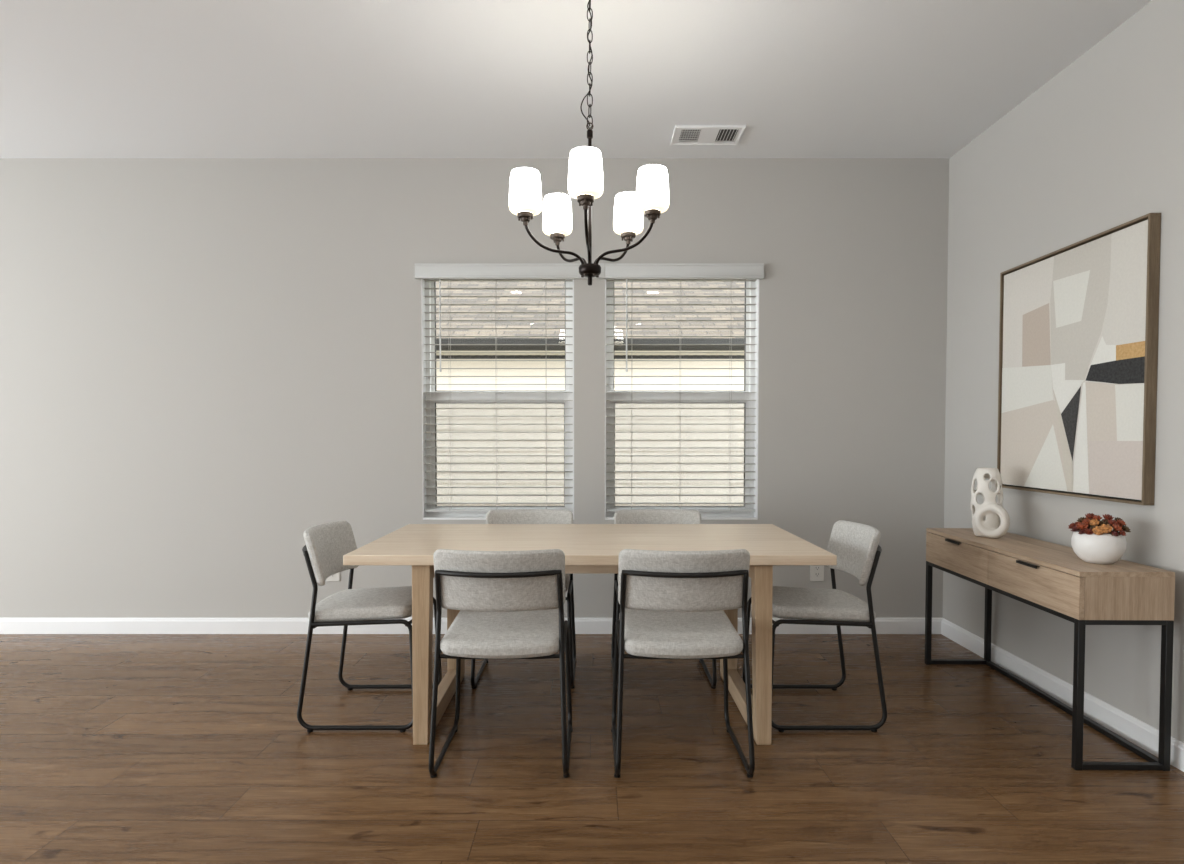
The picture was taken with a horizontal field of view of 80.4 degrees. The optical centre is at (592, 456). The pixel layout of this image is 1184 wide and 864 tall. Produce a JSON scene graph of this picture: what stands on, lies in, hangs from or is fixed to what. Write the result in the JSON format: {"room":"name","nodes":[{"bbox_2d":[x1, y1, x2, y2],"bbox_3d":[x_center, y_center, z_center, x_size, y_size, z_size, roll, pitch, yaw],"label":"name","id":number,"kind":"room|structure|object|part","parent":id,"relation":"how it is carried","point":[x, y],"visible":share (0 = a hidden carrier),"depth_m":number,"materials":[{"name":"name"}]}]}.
{"room":"dining room","nodes":[
{"label":"dining room","id":0,"kind":"room"},
{"bbox_2d":[0,158,948,617],"bbox_3d":[-2.228,-0.359,4.332,9.063,2.880,0.160,0,2,0],"label":"wall","id":1,"kind":"structure","parent":0,"point":[207,364],"depth_m":4.25,"materials":[{"name":"grey paint"}]},
{"bbox_2d":[326,572,339,580],"bbox_3d":[-1.590,0.698,4.279,0.084,0.122,0.008,0,2,0],"label":"wall outlet","id":2,"kind":"object","parent":1,"relation":"attached to","point":[335,577],"visible":0.33,"depth_m":4.28,"materials":[{"name":"white plastic"}]},
{"bbox_2d":[0,618,942,633],"bbox_3d":[-2.228,1.034,4.287,8.743,0.098,0.014,0,2,0],"label":"baseboard","id":3,"kind":"structure","parent":1,"relation":"attached to","point":[7,625],"depth_m":4.28,"materials":[{"name":"white paint"}]},
{"bbox_2d":[421,279,573,519],"bbox_3d":[-0.578,-0.391,4.329,0.925,1.545,0.153,0,2,0],"label":"window","id":4,"kind":"structure","parent":1,"relation":"in","point":[424,284],"depth_m":4.33,"materials":[{"name":"white plastic"}]},
{"bbox_3d":[-0.578,0.376,4.313,0.925,0.012,0.076,0,2,0],"label":"sill","id":5,"kind":"part","parent":4,"relation":"part of","materials":[{"name":"white paint"}]},
{"bbox_3d":[-0.578,-0.748,4.366,0.857,0.766,0.028,0,2,0],"label":"sash","id":6,"kind":"part","parent":4,"relation":"part of","materials":[{"name":"white plastic"}]},
{"bbox_3d":[-0.578,-0.027,4.357,0.857,0.755,0.028,0,2,0],"label":"sash","id":7,"kind":"part","parent":4,"relation":"part of","materials":[{"name":"white plastic"}]},
{"bbox_2d":[415,263,604,511],"bbox_3d":[-0.499,-0.412,4.268,1.139,1.500,0.106,0,2,0],"label":"window blind","id":8,"kind":"object","parent":4,"relation":"attached to","point":[439,271],"visible":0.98,"depth_m":4.26,"materials":[{"name":"grey plastic"}]},
{"bbox_3d":[-0.877,-0.393,4.295,0.002,1.450,0.053,0,2,0],"label":"ladder cord","id":9,"kind":"part","parent":8,"relation":"part of","materials":[{"name":"white fabric"}]},
{"bbox_3d":[-0.593,-0.393,4.295,0.002,1.450,0.053,0,2,0],"label":"ladder cord","id":10,"kind":"part","parent":8,"relation":"part of","materials":[{"name":"white fabric"}]},
{"bbox_3d":[-0.578,0.329,4.317,0.905,0.017,0.048,0,2,0],"label":"rail","id":11,"kind":"part","parent":8,"relation":"part of","materials":[{"name":"grey plastic"}]},
{"bbox_3d":[-0.287,-0.393,4.295,0.002,1.450,0.053,0,2,0],"label":"ladder cord","id":12,"kind":"part","parent":8,"relation":"part of","materials":[{"name":"white fabric"}]},
{"bbox_2d":[605,279,758,519],"bbox_3d":[0.539,-0.391,4.329,0.933,1.545,0.153,0,2,0],"label":"window","id":13,"kind":"structure","parent":1,"relation":"in","point":[608,284],"depth_m":4.33,"materials":[{"name":"white plastic"}]},
{"bbox_3d":[0.539,-0.748,4.366,0.865,0.766,0.028,0,2,0],"label":"sash","id":14,"kind":"part","parent":13,"relation":"part of","materials":[{"name":"white plastic"}]},
{"bbox_3d":[0.539,-0.027,4.357,0.865,0.755,0.028,0,2,0],"label":"sash","id":15,"kind":"part","parent":13,"relation":"part of","materials":[{"name":"white plastic"}]},
{"bbox_3d":[0.539,0.376,4.313,0.933,0.012,0.076,0,2,0],"label":"sill","id":16,"kind":"part","parent":13,"relation":"part of","materials":[{"name":"white paint"}]},
{"bbox_2d":[605,263,763,511],"bbox_3d":[0.548,-0.412,4.268,0.951,1.500,0.106,0,2,0],"label":"window blind","id":17,"kind":"object","parent":13,"relation":"attached to","point":[626,271],"visible":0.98,"depth_m":4.29,"materials":[{"name":"grey plastic"}]},
{"bbox_3d":[0.238,-0.393,4.295,0.002,1.450,0.053,0,2,0],"label":"ladder cord","id":18,"kind":"part","parent":17,"relation":"part of","materials":[{"name":"white fabric"}]},
{"bbox_3d":[0.535,-0.393,4.295,0.002,1.450,0.053,0,2,0],"label":"ladder cord","id":19,"kind":"part","parent":17,"relation":"part of","materials":[{"name":"white fabric"}]},
{"bbox_3d":[0.539,0.329,4.317,0.913,0.017,0.048,0,2,0],"label":"rail","id":20,"kind":"part","parent":17,"relation":"part of","materials":[{"name":"grey plastic"}]},
{"bbox_3d":[0.844,-0.393,4.295,0.002,1.450,0.053,0,2,0],"label":"ladder cord","id":21,"kind":"part","parent":17,"relation":"part of","materials":[{"name":"white fabric"}]},
{"bbox_2d":[810,565,823,580],"bbox_3d":[1.370,0.698,4.279,0.084,0.122,0.008,0,2,0],"label":"wall outlet","id":22,"kind":"object","parent":1,"relation":"attached to","point":[816,571],"visible":0.85,"depth_m":4.28,"materials":[{"name":"white plastic"}]},
{"bbox_2d":[0,0,1151,157],"bbox_3d":[-2.228,-1.739,0.279,9.063,0.120,8.181,0,2,0],"label":"ceiling","id":23,"kind":"structure","parent":0,"point":[79,78],"depth_m":3.20,"materials":[{"name":"white paint"}]},
{"bbox_2d":[509,0,668,285],"bbox_3d":[-0.016,-1.189,2.547,0.573,1.114,0.558,0,2,0],"label":"chandelier","id":24,"kind":"object","parent":23,"relation":"hanging from","point":[650,198],"visible":1,"depth_m":2.49,"materials":[{"name":"white glass"}]},
{"bbox_3d":[-0.242,-0.947,2.512,0.119,0.145,0.119,0,2,0],"label":"lamp shade","id":25,"kind":"part","parent":24,"relation":"part of","materials":[{"name":"white glass"}]},
{"bbox_3d":[-0.140,-0.777,2.544,0.224,0.148,0.012,0,2,-15],"label":"arm","id":26,"kind":"part","parent":24,"relation":"part of","materials":[{"name":"brown metal"}]},
{"bbox_3d":[-0.141,-0.955,2.774,0.119,0.145,0.119,0,2,0],"label":"lamp shade","id":27,"kind":"part","parent":24,"relation":"part of","materials":[{"name":"white glass"}]},
{"bbox_3d":[-0.083,-0.781,2.689,0.012,0.148,0.224,-1,2,-33],"label":"arm","id":28,"kind":"part","parent":24,"relation":"part of","materials":[{"name":"brown metal"}]},
{"bbox_3d":[-0.025,-0.942,2.334,0.119,0.145,0.119,0,2,0],"label":"lamp shade","id":29,"kind":"part","parent":24,"relation":"part of","materials":[{"name":"white glass"}]},
{"bbox_3d":[-0.019,-0.774,2.446,0.012,0.148,0.224,0,2,3],"label":"arm","id":30,"kind":"part","parent":24,"relation":"part of","materials":[{"name":"brown metal"}]},
{"bbox_3d":[-0.011,-0.918,2.574,0.084,0.570,0.084,0,2,0],"label":"stem","id":31,"kind":"part","parent":24,"relation":"part of","materials":[{"name":"brown metal"}]},
{"bbox_3d":[-0.011,-1.460,2.558,0.019,0.512,0.019,1,2,30],"label":"chain","id":32,"kind":"part","parent":24,"relation":"part of","materials":[{"name":"brown metal"}]},
{"bbox_3d":[0.072,-0.781,2.681,0.012,0.148,0.224,1,2,39],"label":"arm","id":33,"kind":"part","parent":24,"relation":"part of","materials":[{"name":"brown metal"}]},
{"bbox_3d":[0.112,-0.776,2.530,0.224,0.148,0.012,1,2,21],"label":"arm","id":34,"kind":"part","parent":24,"relation":"part of","materials":[{"name":"brown metal"}]},
{"bbox_3d":[0.139,-0.955,2.758,0.119,0.145,0.119,0,2,0],"label":"lamp shade","id":35,"kind":"part","parent":24,"relation":"part of","materials":[{"name":"white glass"}]},
{"bbox_3d":[0.211,-0.947,2.487,0.119,0.145,0.119,0,2,0],"label":"lamp shade","id":36,"kind":"part","parent":24,"relation":"part of","materials":[{"name":"white glass"}]},
{"bbox_2d":[671,125,745,144],"bbox_3d":[0.632,-1.778,3.872,0.380,0.014,0.232,0,2,0],"label":"ceiling vent","id":37,"kind":"object","parent":23,"relation":"in","point":[682,134],"visible":1,"depth_m":3.87,"materials":[{"name":"white metal"}]},
{"bbox_2d":[0,634,1183,863],"bbox_3d":[-2.228,1.210,0.366,9.063,0.020,8.181,0,2,0],"label":"floor","id":38,"kind":"structure","parent":0,"point":[115,748],"depth_m":2.60,"materials":[{"name":"brown laminate"}]},
{"bbox_2d":[297,520,441,731],"bbox_3d":[-0.985,0.711,3.095,0.527,0.815,0.496,0,2,0],"label":"dining chair","id":39,"kind":"object","parent":38,"relation":"on","point":[326,545],"visible":0.86,"depth_m":2.93,"materials":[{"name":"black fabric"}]},
{"bbox_3d":[-1.168,0.415,3.086,0.140,0.222,0.463,0,2,0],"label":"backrest","id":40,"kind":"part","parent":39,"relation":"part of","materials":[{"name":"grey fabric"}]},
{"bbox_3d":[-0.967,0.757,2.871,0.493,0.724,0.040,0,2,0],"label":"frame","id":41,"kind":"part","parent":39,"relation":"part of","materials":[{"name":"black metal"}]},
{"bbox_3d":[-0.979,0.647,3.092,0.456,0.080,0.432,0,2,0],"label":"seat","id":42,"kind":"part","parent":39,"relation":"part of","materials":[{"name":"grey fabric"}]},
{"bbox_3d":[-0.967,0.743,3.320,0.493,0.724,0.040,0,2,0],"label":"frame","id":43,"kind":"part","parent":39,"relation":"part of","materials":[{"name":"black metal"}]},
{"bbox_2d":[429,549,572,777],"bbox_3d":[-0.331,0.724,2.653,0.496,0.815,0.527,0,2,0],"label":"dining chair","id":44,"kind":"object","parent":38,"relation":"on","point":[510,604],"visible":1,"depth_m":2.45,"materials":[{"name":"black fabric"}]},
{"bbox_3d":[-0.556,0.763,2.672,0.040,0.724,0.493,0,2,0],"label":"frame","id":45,"kind":"part","parent":44,"relation":"part of","materials":[{"name":"black metal"}]},
{"bbox_3d":[-0.331,0.433,2.461,0.463,0.222,0.140,0,2,0],"label":"backrest","id":46,"kind":"part","parent":44,"relation":"part of","materials":[{"name":"grey fabric"}]},
{"bbox_3d":[-0.331,0.660,2.657,0.432,0.080,0.456,0,2,0],"label":"seat","id":47,"kind":"part","parent":44,"relation":"part of","materials":[{"name":"grey fabric"}]},
{"bbox_3d":[-0.106,0.763,2.672,0.040,0.724,0.493,0,2,0],"label":"frame","id":48,"kind":"part","parent":44,"relation":"part of","materials":[{"name":"black metal"}]},
{"bbox_2d":[471,509,576,688],"bbox_3d":[-0.336,0.697,3.559,0.496,0.815,0.527,0,2,0],"label":"dining chair","id":49,"kind":"object","parent":38,"relation":"on","point":[511,516],"visible":0.23,"depth_m":3.73,"materials":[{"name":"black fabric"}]},
{"bbox_3d":[-0.561,0.737,3.542,0.040,0.724,0.493,0,2,0],"label":"frame","id":50,"kind":"part","parent":49,"relation":"part of","materials":[{"name":"black metal"}]},
{"bbox_3d":[-0.336,0.395,3.734,0.463,0.222,0.140,0,2,0],"label":"backrest","id":51,"kind":"part","parent":49,"relation":"part of","materials":[{"name":"grey fabric"}]},
{"bbox_3d":[-0.336,0.633,3.551,0.432,0.080,0.456,0,2,0],"label":"seat","id":52,"kind":"part","parent":49,"relation":"part of","materials":[{"name":"grey fabric"}]},
{"bbox_3d":[-0.111,0.737,3.542,0.040,0.724,0.493,0,2,0],"label":"frame","id":53,"kind":"part","parent":49,"relation":"part of","materials":[{"name":"black metal"}]},
{"bbox_2d":[343,524,836,744],"bbox_3d":[-0.012,0.740,3.198,1.908,0.750,0.970,0,2,0],"label":"dining table","id":54,"kind":"object","parent":38,"relation":"on","point":[587,548],"visible":0.74,"depth_m":2.92,"materials":[{"name":"brown wood"}]},
{"bbox_3d":[-0.670,0.773,2.767,0.071,0.711,0.065,0,2,0],"label":"leg","id":55,"kind":"part","parent":54,"relation":"part of","materials":[{"name":"brown wood"}]},
{"bbox_3d":[-0.674,1.075,3.101,0.051,0.078,0.585,0,2,0],"label":"floor rail","id":56,"kind":"part","parent":54,"relation":"part of","materials":[{"name":"brown wood"}]},
{"bbox_3d":[-0.670,0.752,3.454,0.071,0.711,0.140,0,2,0],"label":"leg","id":57,"kind":"part","parent":54,"relation":"part of","materials":[{"name":"brown wood"}]},
{"bbox_3d":[0.664,0.752,3.454,0.071,0.711,0.140,0,2,0],"label":"leg","id":58,"kind":"part","parent":54,"relation":"part of","materials":[{"name":"brown wood"}]},
{"bbox_3d":[0.668,1.075,3.101,0.051,0.078,0.585,0,2,0],"label":"floor rail","id":59,"kind":"part","parent":54,"relation":"part of","materials":[{"name":"brown wood"}]},
{"bbox_3d":[0.664,0.773,2.767,0.071,0.711,0.065,0,2,0],"label":"leg","id":60,"kind":"part","parent":54,"relation":"part of","materials":[{"name":"brown wood"}]},
{"bbox_2d":[611,509,716,688],"bbox_3d":[0.343,0.697,3.559,0.496,0.815,0.527,0,2,0],"label":"dining chair","id":61,"kind":"object","parent":38,"relation":"on","point":[636,516],"visible":0.24,"depth_m":3.74,"materials":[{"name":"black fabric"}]},
{"bbox_3d":[0.118,0.737,3.542,0.040,0.724,0.493,0,2,0],"label":"frame","id":62,"kind":"part","parent":61,"relation":"part of","materials":[{"name":"black metal"}]},
{"bbox_3d":[0.343,0.395,3.734,0.463,0.222,0.140,0,2,0],"label":"backrest","id":63,"kind":"part","parent":61,"relation":"part of","materials":[{"name":"grey fabric"}]},
{"bbox_3d":[0.568,0.737,3.542,0.040,0.724,0.493,0,2,0],"label":"frame","id":64,"kind":"part","parent":61,"relation":"part of","materials":[{"name":"black metal"}]},
{"bbox_2d":[611,549,754,777],"bbox_3d":[0.322,0.724,2.653,0.496,0.815,0.527,0,2,0],"label":"dining chair","id":65,"kind":"object","parent":38,"relation":"on","point":[672,603],"visible":1,"depth_m":2.45,"materials":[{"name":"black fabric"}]},
{"bbox_3d":[0.097,0.763,2.672,0.040,0.724,0.493,0,2,0],"label":"frame","id":66,"kind":"part","parent":65,"relation":"part of","materials":[{"name":"black metal"}]},
{"bbox_3d":[0.322,0.660,2.657,0.432,0.080,0.456,0,2,0],"label":"seat","id":67,"kind":"part","parent":65,"relation":"part of","materials":[{"name":"grey fabric"}]},
{"bbox_3d":[0.322,0.433,2.461,0.463,0.222,0.140,0,2,0],"label":"backrest","id":68,"kind":"part","parent":65,"relation":"part of","materials":[{"name":"grey fabric"}]},
{"bbox_3d":[0.547,0.763,2.672,0.040,0.724,0.493,0,2,0],"label":"frame","id":69,"kind":"part","parent":65,"relation":"part of","materials":[{"name":"black metal"}]},
{"bbox_2d":[742,520,886,731],"bbox_3d":[0.977,0.711,3.095,0.527,0.815,0.496,0,2,0],"label":"dining chair","id":70,"kind":"object","parent":38,"relation":"on","point":[855,545],"visible":0.88,"depth_m":2.94,"materials":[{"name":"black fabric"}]},
{"bbox_3d":[0.959,0.743,3.320,0.493,0.724,0.040,0,2,0],"label":"frame","id":71,"kind":"part","parent":70,"relation":"part of","materials":[{"name":"black metal"}]},
{"bbox_3d":[0.971,0.647,3.092,0.456,0.080,0.432,0,2,0],"label":"seat","id":72,"kind":"part","parent":70,"relation":"part of","materials":[{"name":"grey fabric"}]},
{"bbox_3d":[0.959,0.757,2.871,0.493,0.724,0.040,0,2,0],"label":"frame","id":73,"kind":"part","parent":70,"relation":"part of","materials":[{"name":"black metal"}]},
{"bbox_3d":[1.160,0.415,3.086,0.140,0.222,0.463,0,2,0],"label":"backrest","id":74,"kind":"part","parent":70,"relation":"part of","materials":[{"name":"grey fabric"}]},
{"bbox_2d":[925,528,1174,770],"bbox_3d":[1.921,0.756,3.121,0.351,0.723,1.200,0,2,1],"label":"console table","id":75,"kind":"object","parent":38,"relation":"on","point":[1048,577],"visible":1,"depth_m":2.62,"materials":[{"name":"brown wood"}]},
{"bbox_3d":[1.780,0.826,3.713,0.025,0.549,0.025,0,2,1],"label":"leg","id":76,"kind":"part","parent":75,"relation":"part of","materials":[{"name":"black metal"}]},
{"bbox_3d":[1.756,0.413,3.415,0.013,0.011,0.136,0,2,1],"label":"handle","id":77,"kind":"part","parent":75,"relation":"part of","materials":[{"name":"black metal"}]},
{"bbox_3d":[1.772,0.483,3.417,0.018,0.154,0.598,0,2,1],"label":"drawer","id":78,"kind":"part","parent":75,"relation":"part of","materials":[{"name":"brown wood"}]},
{"bbox_3d":[1.937,1.088,3.719,0.288,0.020,0.025,0,2,1],"label":"floor rail","id":79,"kind":"part","parent":75,"relation":"part of","materials":[{"name":"black metal"}]},
{"bbox_3d":[2.093,0.826,3.708,0.025,0.549,0.025,0,2,1],"label":"leg","id":80,"kind":"part","parent":75,"relation":"part of","materials":[{"name":"black metal"}]},
{"bbox_2d":[970,468,1009,537],"bbox_3d":[1.907,0.220,3.370,0.138,0.332,0.183,0,2,9],"label":"sculptural vase","id":81,"kind":"object","parent":75,"relation":"on","point":[990,519],"visible":1,"depth_m":3.35,"materials":[{"name":"white ceramic"}]},
{"bbox_3d":[1.770,0.578,3.118,0.025,0.018,1.150,0,2,1],"label":"rail","id":82,"kind":"part","parent":75,"relation":"part of","materials":[{"name":"black"}]},
{"bbox_3d":[1.746,0.431,2.813,0.013,0.011,0.136,0,2,1],"label":"handle","id":83,"kind":"part","parent":75,"relation":"part of","materials":[{"name":"black metal"}]},
{"bbox_3d":[1.762,0.501,2.815,0.018,0.154,0.598,0,2,1],"label":"drawer","id":84,"kind":"part","parent":75,"relation":"part of","materials":[{"name":"brown wood"}]},
{"bbox_3d":[1.927,0.404,3.111,0.338,0.018,1.200,0,2,1],"label":"panel","id":85,"kind":"part","parent":75,"relation":"part of","materials":[{"name":"brown wood"}]},
{"bbox_3d":[2.083,1.106,3.129,0.025,0.020,1.150,0,2,1],"label":"floor rail","id":86,"kind":"part","parent":75,"relation":"part of","materials":[{"name":"black metal"}]},
{"bbox_3d":[1.761,0.861,2.539,0.025,0.549,0.025,0,2,1],"label":"leg","id":87,"kind":"part","parent":75,"relation":"part of","materials":[{"name":"black metal"}]},
{"bbox_2d":[1071,531,1126,563],"bbox_3d":[1.950,0.347,2.701,0.173,0.120,0.173,0,2,0],"label":"bowl","id":88,"kind":"object","parent":75,"relation":"on","point":[1096,547],"depth_m":2.64,"materials":[{"name":"white ceramic"}]},
{"bbox_2d":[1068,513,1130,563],"bbox_3d":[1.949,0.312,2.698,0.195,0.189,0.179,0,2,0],"label":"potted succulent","id":89,"kind":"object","parent":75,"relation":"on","point":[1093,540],"visible":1,"depth_m":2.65,"materials":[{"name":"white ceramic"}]},
{"bbox_3d":[1.917,1.123,2.544,0.288,0.020,0.025,0,2,1],"label":"floor rail","id":90,"kind":"part","parent":75,"relation":"part of","materials":[{"name":"black metal"}]},
{"bbox_3d":[1.917,0.595,2.529,0.288,0.018,0.025,0,2,1],"label":"rail","id":91,"kind":"part","parent":75,"relation":"part of","materials":[{"name":"black metal"}]},
{"bbox_3d":[2.074,0.861,2.534,0.025,0.549,0.025,0,2,1],"label":"leg","id":92,"kind":"part","parent":75,"relation":"part of","materials":[{"name":"black metal"}]},
{"bbox_2d":[943,0,1183,742],"bbox_3d":[2.223,-0.237,0.244,0.160,2.880,8.021,0,2,0],"label":"wall","id":93,"kind":"structure","parent":0,"point":[1098,147],"depth_m":3.06,"materials":[{"name":"grey paint"}]},
{"bbox_2d":[941,618,1183,771],"bbox_3d":[2.136,1.151,0.358,0.014,0.098,7.847,0,2,0],"label":"baseboard","id":94,"kind":"structure","parent":93,"relation":"attached to","point":[1143,735],"depth_m":3.13,"materials":[{"name":"white paint"}]},
{"bbox_2d":[997,213,1160,504],"bbox_3d":[2.121,-0.382,3.140,0.042,1.106,0.972,0,2,0],"label":"framed painting","id":95,"kind":"object","parent":93,"relation":"attached to","point":[1079,322],"visible":0.91,"depth_m":3.00,"materials":[{"name":"beige paint"}]},
{"bbox_3d":[2.121,-0.397,3.621,0.042,1.085,0.010,0,2,0],"label":"frame rail","id":96,"kind":"part","parent":95,"relation":"part of","materials":[{"name":"brown wood"}]},
{"bbox_3d":[2.121,0.165,3.156,0.042,0.010,0.972,0,2,0],"label":"frame rail","id":97,"kind":"part","parent":95,"relation":"part of","materials":[{"name":"brown wood"}]},
{"bbox_3d":[2.121,-0.930,3.124,0.042,0.010,0.972,0,2,0],"label":"frame rail","id":98,"kind":"part","parent":95,"relation":"part of","materials":[{"name":"brown wood"}]},
{"bbox_3d":[2.121,-0.368,2.659,0.042,1.085,0.010,0,2,0],"label":"frame rail","id":99,"kind":"part","parent":95,"relation":"part of","materials":[{"name":"brown wood"}]},
{"label":"outside","id":100,"kind":"structure","parent":0,"visible":0},
{"bbox_3d":[0.000,1.183,17.278,60.000,0.130,25.529,0,2,0],"label":"lawn","id":101,"kind":"structure","parent":100,"visible":0},
{"bbox_2d":[436,281,744,505],"bbox_3d":[0.000,-1.078,12.524,10.800,4.632,9.300,0,2,0],"label":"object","id":102,"kind":"structure","parent":101,"relation":"on","point":[444,284],"depth_m":8.49,"materials":[{"name":"beige"}]}
]}

